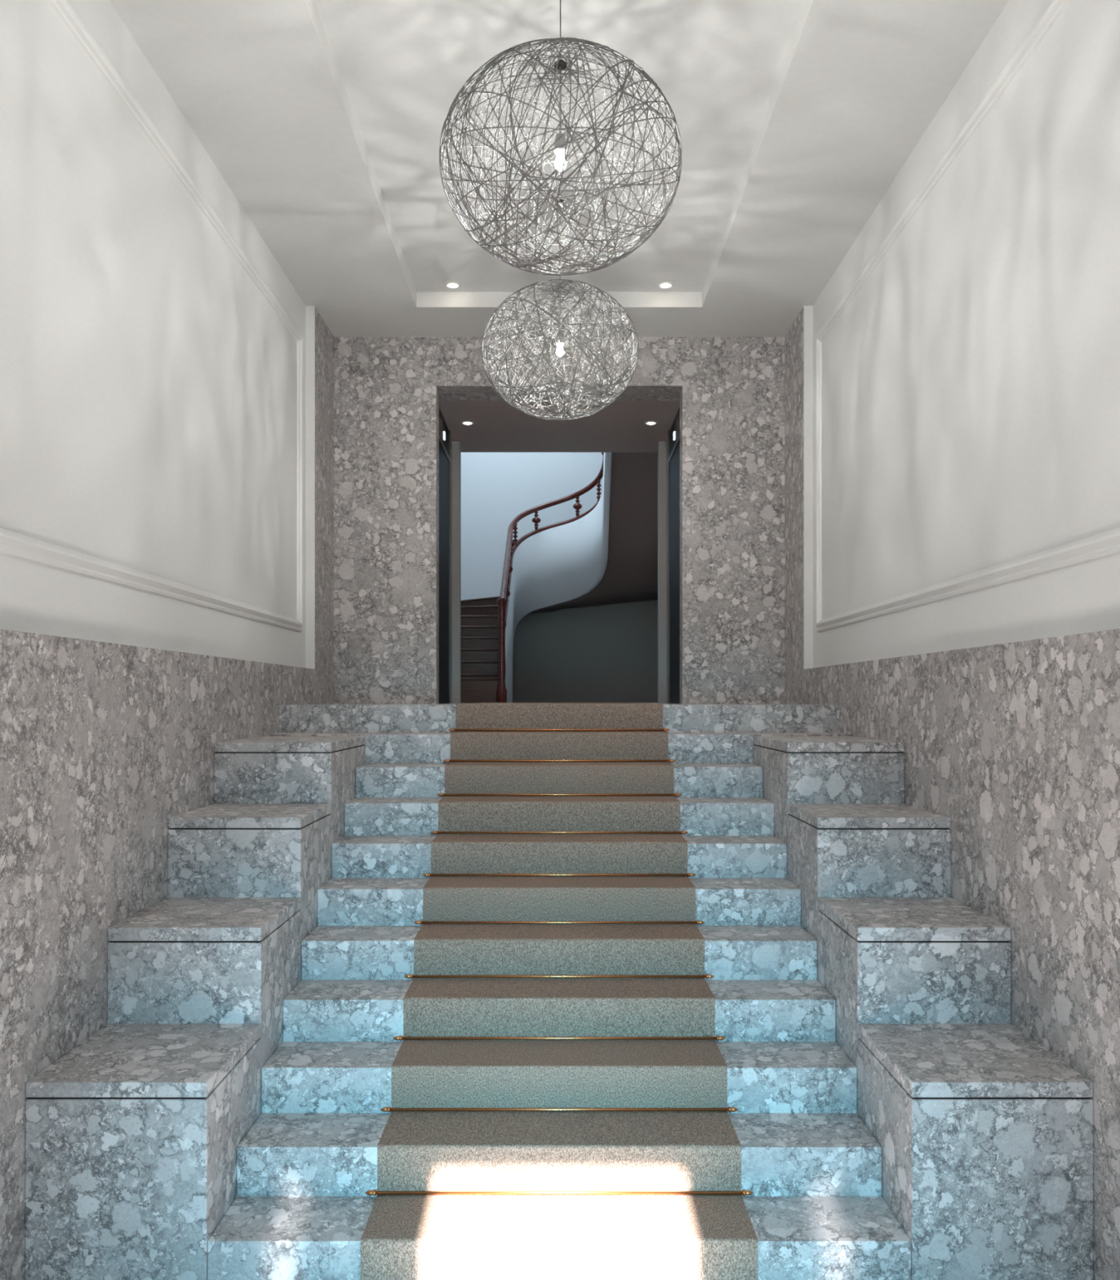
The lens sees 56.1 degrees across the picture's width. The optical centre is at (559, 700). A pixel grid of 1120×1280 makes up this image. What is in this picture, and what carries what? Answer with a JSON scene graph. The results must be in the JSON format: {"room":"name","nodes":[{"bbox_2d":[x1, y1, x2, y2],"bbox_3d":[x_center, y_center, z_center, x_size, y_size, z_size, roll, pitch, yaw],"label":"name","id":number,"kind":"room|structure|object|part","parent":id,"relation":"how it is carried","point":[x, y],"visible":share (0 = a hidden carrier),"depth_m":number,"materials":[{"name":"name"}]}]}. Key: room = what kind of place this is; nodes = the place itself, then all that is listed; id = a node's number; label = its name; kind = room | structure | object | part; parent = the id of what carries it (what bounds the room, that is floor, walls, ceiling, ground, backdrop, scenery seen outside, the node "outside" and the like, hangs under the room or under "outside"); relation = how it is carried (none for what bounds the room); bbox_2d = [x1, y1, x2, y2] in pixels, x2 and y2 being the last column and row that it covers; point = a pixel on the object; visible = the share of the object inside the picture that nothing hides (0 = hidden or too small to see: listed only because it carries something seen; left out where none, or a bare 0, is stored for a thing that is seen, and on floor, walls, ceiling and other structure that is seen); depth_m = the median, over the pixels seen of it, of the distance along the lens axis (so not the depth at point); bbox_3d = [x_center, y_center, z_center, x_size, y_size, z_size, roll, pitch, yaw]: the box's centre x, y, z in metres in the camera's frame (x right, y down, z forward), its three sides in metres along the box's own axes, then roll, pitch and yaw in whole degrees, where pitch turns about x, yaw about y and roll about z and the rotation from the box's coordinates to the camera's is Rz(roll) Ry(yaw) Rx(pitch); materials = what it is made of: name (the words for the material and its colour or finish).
{"room":"building entrance hall","nodes":[
{"label":"building entrance hall","id":0,"kind":"room"},
{"bbox_2d":[0,0,315,669],"bbox_3d":[-1.732,-1.507,2.895,0.210,2.636,8.190,0,0,0],"label":"wall","id":1,"kind":"structure","parent":0,"point":[148,384],"depth_m":4.14,"materials":[{"name":"white paint"}]},
{"bbox_2d":[0,0,302,631],"bbox_3d":[-1.672,-1.415,2.965,0.030,1.939,7.730,0,0,0],"label":"trim","id":2,"kind":"structure","parent":1,"relation":"attached to","point":[12,544],"depth_m":4.39,"materials":[{"name":"white"}]},
{"bbox_2d":[0,306,333,1279],"bbox_3d":[-1.732,-0.509,3.375,0.210,4.632,9.150,0,0,0],"label":"stone wall","id":3,"kind":"structure","parent":0,"point":[102,744],"depth_m":3.63,"materials":[{"name":"grey stone"}]},
{"bbox_2d":[450,439,452,703],"bbox_3d":[-1.190,-1.123,8.785,0.500,2.298,1.650,0,0,0],"label":"wall","id":4,"kind":"structure","parent":0,"point":[451,439],"depth_m":9.12,"materials":[{"name":"paint"}]},
{"bbox_2d":[439,408,450,703],"bbox_3d":[-0.929,-1.123,8.420,0.022,2.298,0.880,0,0,0],"label":"door","id":5,"kind":"structure","parent":4,"relation":"in","point":[444,445],"depth_m":8.49,"materials":[{"name":"black glass"}]},
{"bbox_3d":[-0.935,-2.154,8.405,0.010,0.237,0.850,0,0,0],"label":"overhead panel","id":6,"kind":"part","parent":5,"relation":"part of","materials":[{"name":"black glass"}]},
{"bbox_2d":[452,441,461,703],"bbox_3d":[-0.906,-1.123,9.250,0.068,2.298,0.100,0,0,0],"label":"trim","id":7,"kind":"structure","parent":4,"relation":"attached to","point":[456,446],"depth_m":9.20,"materials":[{"name":"paint"}]},
{"bbox_2d":[109,0,1008,337],"bbox_3d":[0.000,-2.775,3.380,3.674,0.300,9.160,0,0,0],"label":"ceiling","id":8,"kind":"structure","parent":0,"point":[324,120],"depth_m":4.92,"materials":[{"name":"paint"}]},
{"bbox_2d":[444,281,460,288],"bbox_3d":[-0.698,-2.722,6.889,0.104,0.012,0.104,0,0,0],"label":"recessed light","id":9,"kind":"object","parent":8,"relation":"in","point":[450,284],"visible":1,"depth_m":6.87,"materials":[{"name":"white"}]},
{"bbox_2d":[439,0,681,275],"bbox_3d":[0.005,-2.139,3.730,0.856,1.178,0.857,0,0,0],"label":"pendant lamp","id":10,"kind":"object","parent":8,"relation":"hanging from","point":[560,144],"visible":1,"depth_m":3.58,"materials":[{"name":"grey"}]},
{"bbox_3d":[0.004,-2.130,3.730,0.007,0.245,0.007,0,0,23],"label":"stem","id":11,"kind":"part","parent":10,"relation":"part of","materials":[{"name":"grey metal"}]},
{"bbox_2d":[554,133,566,155],"bbox_3d":[0.004,-1.980,3.730,0.046,0.065,0.046,0,0,0],"label":"socket","id":12,"kind":"object","parent":10,"relation":"attached to","point":[562,140],"depth_m":3.71,"materials":[{"name":"grey"}]},
{"bbox_3d":[0.004,-2.490,3.730,0.004,0.452,0.004,0,0,0],"label":"cord","id":13,"kind":"part","parent":10,"relation":"part of","materials":[{"name":"grey plastic"}]},
{"bbox_3d":[0.004,-1.915,3.730,0.042,0.064,0.041,0,0,0],"label":"bulb","id":14,"kind":"part","parent":10,"relation":"part of","materials":[{"name":"white glass"}]},
{"bbox_2d":[481,199,639,420],"bbox_3d":[0.003,-2.138,5.741,0.856,1.179,0.857,0,0,30],"label":"pendant lamp","id":15,"kind":"object","parent":8,"relation":"hanging from","point":[559,339],"visible":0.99,"depth_m":5.58,"materials":[{"name":"grey"}]},
{"bbox_3d":[0.004,-2.129,5.740,0.007,0.245,0.007,0,0,23],"label":"stem","id":16,"kind":"part","parent":15,"relation":"part of","materials":[{"name":"grey metal"}]},
{"bbox_2d":[555,332,564,345],"bbox_3d":[0.004,-1.978,5.740,0.046,0.065,0.046,0,0,0],"label":"socket","id":17,"kind":"object","parent":15,"relation":"attached to","point":[562,337],"depth_m":5.72,"materials":[{"name":"grey"}]},
{"bbox_3d":[0.004,-2.489,5.740,0.004,0.454,0.004,0,0,0],"label":"cord","id":18,"kind":"part","parent":15,"relation":"part of","materials":[{"name":"grey plastic"}]},
{"bbox_3d":[0.004,-1.914,5.740,0.042,0.064,0.041,0,0,0],"label":"bulb","id":19,"kind":"part","parent":15,"relation":"part of","materials":[{"name":"white glass"}]},
{"bbox_2d":[657,281,673,288],"bbox_3d":[0.698,-2.722,6.889,0.104,0.012,0.104,0,0,0],"label":"recessed light","id":20,"kind":"object","parent":8,"relation":"in","point":[664,284],"visible":1,"depth_m":6.87,"materials":[{"name":"white"}]},
{"bbox_2d":[333,337,784,704],"bbox_3d":[0.000,-1.400,7.770,3.254,2.850,0.380,0,0,0],"label":"wall","id":21,"kind":"structure","parent":0,"point":[388,391],"depth_m":7.58,"materials":[{"name":"stone"}]},
{"bbox_2d":[461,452,657,702],"bbox_3d":[0.000,-2.687,13.669,3.500,5.426,0.162,0,0,0],"label":"wall","id":22,"kind":"structure","parent":0,"point":[605,653],"depth_m":13.59,"materials":[{"name":"paint"}]},
{"bbox_2d":[439,400,679,452],"bbox_3d":[0.000,-2.422,8.785,4.000,0.300,1.650,0,0,0],"label":"ceiling","id":23,"kind":"structure","parent":0,"point":[497,426],"depth_m":8.73,"materials":[{"name":"paint"}]},
{"bbox_2d":[461,421,473,424],"bbox_3d":[-0.750,-2.266,8.584,0.104,0.012,0.104,0,0,0],"label":"recessed light","id":24,"kind":"object","parent":23,"relation":"in","point":[462,422],"visible":1,"depth_m":8.57,"materials":[{"name":"white"}]},
{"bbox_2d":[644,421,657,424],"bbox_3d":[0.750,-2.266,8.584,0.104,0.012,0.104,0,0,0],"label":"recessed light","id":25,"kind":"object","parent":23,"relation":"in","point":[646,422],"visible":1,"depth_m":8.57,"materials":[{"name":"white"}]},
{"bbox_2d":[280,702,839,733],"bbox_3d":[0.000,0.916,10.155,4.000,1.782,8.090,0,0,0],"label":"stair step","id":26,"kind":"structure","parent":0,"point":[437,717],"depth_m":6.11,"materials":[{"name":"stone"}]},
{"bbox_2d":[461,452,657,702],"bbox_3d":[0.000,-2.485,11.766,3.505,5.020,3.669,0,0,0],"label":"wooden staircase","id":27,"kind":"structure","parent":26,"relation":"on","point":[607,553],"depth_m":12.15,"materials":[{"name":"paint"}]},
{"bbox_3d":[-0.560,-0.487,10.220,0.100,1.026,0.098,0,0,0],"label":"newel post","id":28,"kind":"part","parent":27,"relation":"part of","materials":[{"name":"brown wood"}]},
{"bbox_3d":[-0.014,-2.956,11.246,1.150,4.078,2.629,0,0,0],"label":"handrail","id":29,"kind":"part","parent":27,"relation":"part of","materials":[{"name":"brown wood"}]},
{"bbox_3d":[-0.014,-2.651,11.245,1.143,4.083,2.623,0,0,0],"label":"rail","id":30,"kind":"part","parent":27,"relation":"part of","materials":[{"name":"brown wood"}]},
{"bbox_2d":[666,439,667,703],"bbox_3d":[1.190,-1.123,8.785,0.500,2.298,1.650,0,0,0],"label":"wall","id":31,"kind":"structure","parent":0,"point":[667,439],"depth_m":9.13,"materials":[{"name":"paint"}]},
{"bbox_2d":[657,441,666,703],"bbox_3d":[0.906,-1.123,9.250,0.068,2.298,0.100,0,0,0],"label":"trim","id":32,"kind":"structure","parent":31,"relation":"attached to","point":[662,446],"depth_m":9.20,"materials":[{"name":"paint"}]},
{"bbox_2d":[667,406,679,703],"bbox_3d":[0.929,-1.123,8.420,0.022,2.298,0.880,0,0,0],"label":"door","id":33,"kind":"structure","parent":31,"relation":"in","point":[673,446],"depth_m":8.44,"materials":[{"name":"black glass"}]},
{"bbox_3d":[0.935,-2.154,8.405,0.010,0.237,0.850,0,0,0],"label":"overhead panel","id":34,"kind":"part","parent":33,"relation":"part of","materials":[{"name":"clear glass"}]},
{"bbox_2d":[784,306,1119,1279],"bbox_3d":[1.732,-0.509,3.375,0.210,4.632,9.150,0,0,0],"label":"stone wall","id":35,"kind":"structure","parent":0,"point":[1017,744],"depth_m":3.63,"materials":[{"name":"grey stone"}]},
{"bbox_2d":[804,0,1119,669],"bbox_3d":[1.732,-1.507,2.895,0.210,2.636,8.190,0,0,0],"label":"wall","id":36,"kind":"structure","parent":0,"point":[971,383],"depth_m":4.14,"materials":[{"name":"white paint"}]},
{"bbox_2d":[815,0,1119,631],"bbox_3d":[1.672,-1.415,2.965,0.030,1.939,7.730,0,0,0],"label":"trim","id":37,"kind":"structure","parent":36,"relation":"attached to","point":[1107,543],"depth_m":4.48,"materials":[{"name":"white paint"}]},
{"bbox_3d":[0.000,1.868,-0.153,3.900,0.120,6.695,0,0,0],"label":"floor","id":38,"kind":"structure","parent":0,"visible":0},
{"bbox_2d":[25,1023,261,1279],"bbox_3d":[-1.349,1.485,3.486,0.552,0.646,0.583,0,0,0],"label":"stone block","id":39,"kind":"object","parent":38,"relation":"on","point":[133,1135],"visible":0.94,"depth_m":3.19,"materials":[{"name":"grey stone"}]},
{"bbox_2d":[207,733,911,1279],"bbox_3d":[0.000,0.998,4.652,3.251,1.620,2.915,0,0,0],"label":"stone staircase","id":40,"kind":"structure","parent":38,"relation":"on","point":[301,1209],"depth_m":4.06,"materials":[{"name":"grey stone"}]},
{"bbox_2d":[107,897,301,1113],"bbox_3d":[-1.349,1.312,4.069,0.552,0.990,0.583,0,0,0],"label":"stone block","id":41,"kind":"object","parent":40,"relation":"attached to","point":[175,960],"visible":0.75,"depth_m":3.78,"materials":[{"name":"grey stone"}]},
{"bbox_2d":[168,804,331,941],"bbox_3d":[-1.349,1.147,4.652,0.552,1.322,0.583,0,0,0],"label":"stone block","id":42,"kind":"object","parent":40,"relation":"attached to","point":[215,850],"visible":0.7,"depth_m":4.36,"materials":[{"name":"grey stone"}]},
{"bbox_2d":[213,736,365,878],"bbox_3d":[-1.349,1.002,5.381,0.552,1.610,0.874,0,0,0],"label":"stone block","id":43,"kind":"object","parent":40,"relation":"attached to","point":[263,770],"visible":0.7,"depth_m":4.94,"materials":[{"name":"grey stone"}]},
{"bbox_2d":[360,702,758,1279],"bbox_3d":[0.000,0.911,6.369,1.206,1.788,6.363,0,0,0],"label":"carpet runner","id":44,"kind":"object","parent":40,"relation":"on","point":[404,1237],"visible":1,"depth_m":4.06,"materials":[{"name":"beige carpet"}]},
{"bbox_2d":[365,1189,752,1195],"bbox_3d":[0.000,1.629,3.474,1.280,0.019,0.024,0,0,0],"label":"rod","id":45,"kind":"object","parent":44,"relation":"on","point":[375,1192],"visible":1,"depth_m":3.47,"materials":[{"name":"gold metal"}]},
{"bbox_3d":[0.000,1.629,3.472,1.212,0.011,0.011,0,0,0],"label":"rod","id":46,"kind":"part","parent":45,"relation":"part of","materials":[{"name":"gold metal"}]},
{"bbox_2d":[380,1106,737,1112],"bbox_3d":[0.000,1.466,3.766,1.280,0.019,0.024,0,0,0],"label":"rod","id":47,"kind":"object","parent":44,"relation":"on","point":[388,1109],"visible":1,"depth_m":3.76,"materials":[{"name":"gold metal"}]},
{"bbox_3d":[0.000,1.466,3.764,1.212,0.011,0.011,0,0,0],"label":"rod","id":48,"kind":"part","parent":47,"relation":"part of","materials":[{"name":"gold metal"}]},
{"bbox_2d":[393,1035,724,1040],"bbox_3d":[0.000,1.304,4.058,1.280,0.019,0.024,0,0,0],"label":"rod","id":49,"kind":"object","parent":44,"relation":"on","point":[397,1037],"visible":1,"depth_m":4.05,"materials":[{"name":"gold metal"}]},
{"bbox_3d":[0.000,1.304,4.055,1.212,0.011,0.011,0,0,0],"label":"rod","id":50,"kind":"part","parent":49,"relation":"part of","materials":[{"name":"gold metal"}]},
{"bbox_2d":[422,872,695,876],"bbox_3d":[0.000,0.819,4.932,1.280,0.019,0.024,0,0,0],"label":"rod","id":51,"kind":"object","parent":44,"relation":"on","point":[428,874],"visible":1,"depth_m":4.92,"materials":[{"name":"gold metal"}]},
{"bbox_3d":[0.000,0.819,4.929,1.212,0.011,0.011,0,0,0],"label":"rod","id":52,"kind":"part","parent":51,"relation":"part of","materials":[{"name":"gold metal"}]},
{"bbox_2d":[430,831,688,834],"bbox_3d":[0.000,0.656,5.223,1.280,0.019,0.024,0,0,0],"label":"rod","id":53,"kind":"object","parent":44,"relation":"on","point":[432,832],"visible":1,"depth_m":5.22,"materials":[{"name":"gold metal"}]},
{"bbox_3d":[0.000,0.656,5.221,1.212,0.011,0.011,0,0,0],"label":"rod","id":54,"kind":"part","parent":53,"relation":"part of","materials":[{"name":"gold metal"}]},
{"bbox_2d":[443,759,675,762],"bbox_3d":[0.000,0.333,5.806,1.280,0.019,0.024,0,0,0],"label":"rod","id":55,"kind":"object","parent":44,"relation":"on","point":[445,760],"visible":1,"depth_m":5.80,"materials":[{"name":"gold metal"}]},
{"bbox_3d":[0.000,0.333,5.804,1.212,0.011,0.011,0,0,0],"label":"rod","id":56,"kind":"part","parent":55,"relation":"part of","materials":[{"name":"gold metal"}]},
{"bbox_2d":[448,728,669,731],"bbox_3d":[0.000,0.171,6.098,1.280,0.019,0.024,0,0,0],"label":"rod","id":57,"kind":"object","parent":44,"relation":"on","point":[451,729],"visible":0.99,"depth_m":6.09,"materials":[{"name":"gold metal"}]},
{"bbox_3d":[0.000,0.171,6.096,1.212,0.011,0.011,0,0,0],"label":"rod","id":58,"kind":"part","parent":57,"relation":"part of","materials":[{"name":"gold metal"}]},
{"bbox_2d":[404,973,714,978],"bbox_3d":[0.000,1.143,4.349,1.280,0.019,0.024,0,0,0],"label":"rod","id":59,"kind":"object","parent":44,"relation":"on","point":[408,976],"visible":1,"depth_m":4.34,"materials":[{"name":"gold metal"}]},
{"bbox_3d":[0.000,1.143,4.346,1.212,0.011,0.011,0,0,0],"label":"rod","id":60,"kind":"part","parent":59,"relation":"part of","materials":[{"name":"gold metal"}]},
{"bbox_2d":[414,920,704,924],"bbox_3d":[0.000,0.981,4.641,1.280,0.019,0.024,0,0,0],"label":"rod","id":61,"kind":"object","parent":44,"relation":"on","point":[420,922],"visible":1,"depth_m":4.63,"materials":[{"name":"gold metal"}]},
{"bbox_3d":[0.000,0.981,4.638,1.212,0.011,0.011,0,0,0],"label":"rod","id":62,"kind":"part","parent":61,"relation":"part of","materials":[{"name":"gold metal"}]},
{"bbox_2d":[437,792,681,796],"bbox_3d":[0.000,0.494,5.515,1.280,0.019,0.024,0,0,0],"label":"rod","id":63,"kind":"object","parent":44,"relation":"on","point":[442,794],"visible":1,"depth_m":5.51,"materials":[{"name":"gold metal"}]},
{"bbox_3d":[0.000,0.494,5.513,1.212,0.011,0.011,0,0,0],"label":"rod","id":64,"kind":"part","parent":63,"relation":"part of","materials":[{"name":"gold metal"}]},
{"bbox_2d":[752,736,904,844],"bbox_3d":[1.349,1.002,5.381,0.552,1.610,0.874,0,0,0],"label":"stone block","id":65,"kind":"object","parent":40,"relation":"attached to","point":[797,770],"visible":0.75,"depth_m":4.94,"materials":[{"name":"grey stone"}]},
{"bbox_2d":[786,804,950,980],"bbox_3d":[1.349,1.147,4.652,0.552,1.322,0.583,0,0,0],"label":"stone block","id":66,"kind":"object","parent":40,"relation":"attached to","point":[833,850],"visible":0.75,"depth_m":4.36,"materials":[{"name":"grey stone"}]},
{"bbox_2d":[817,897,1010,1114],"bbox_3d":[1.349,1.312,4.069,0.552,0.990,0.583,0,0,0],"label":"stone block","id":67,"kind":"object","parent":40,"relation":"attached to","point":[882,960],"visible":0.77,"depth_m":3.78,"materials":[{"name":"grey stone"}]},
{"bbox_2d":[857,1023,1093,1279],"bbox_3d":[1.349,1.485,3.486,0.552,0.646,0.583,0,0,0],"label":"stone block","id":68,"kind":"object","parent":38,"relation":"on","point":[984,1135],"visible":0.94,"depth_m":3.19,"materials":[{"name":"grey stone"}]}
]}

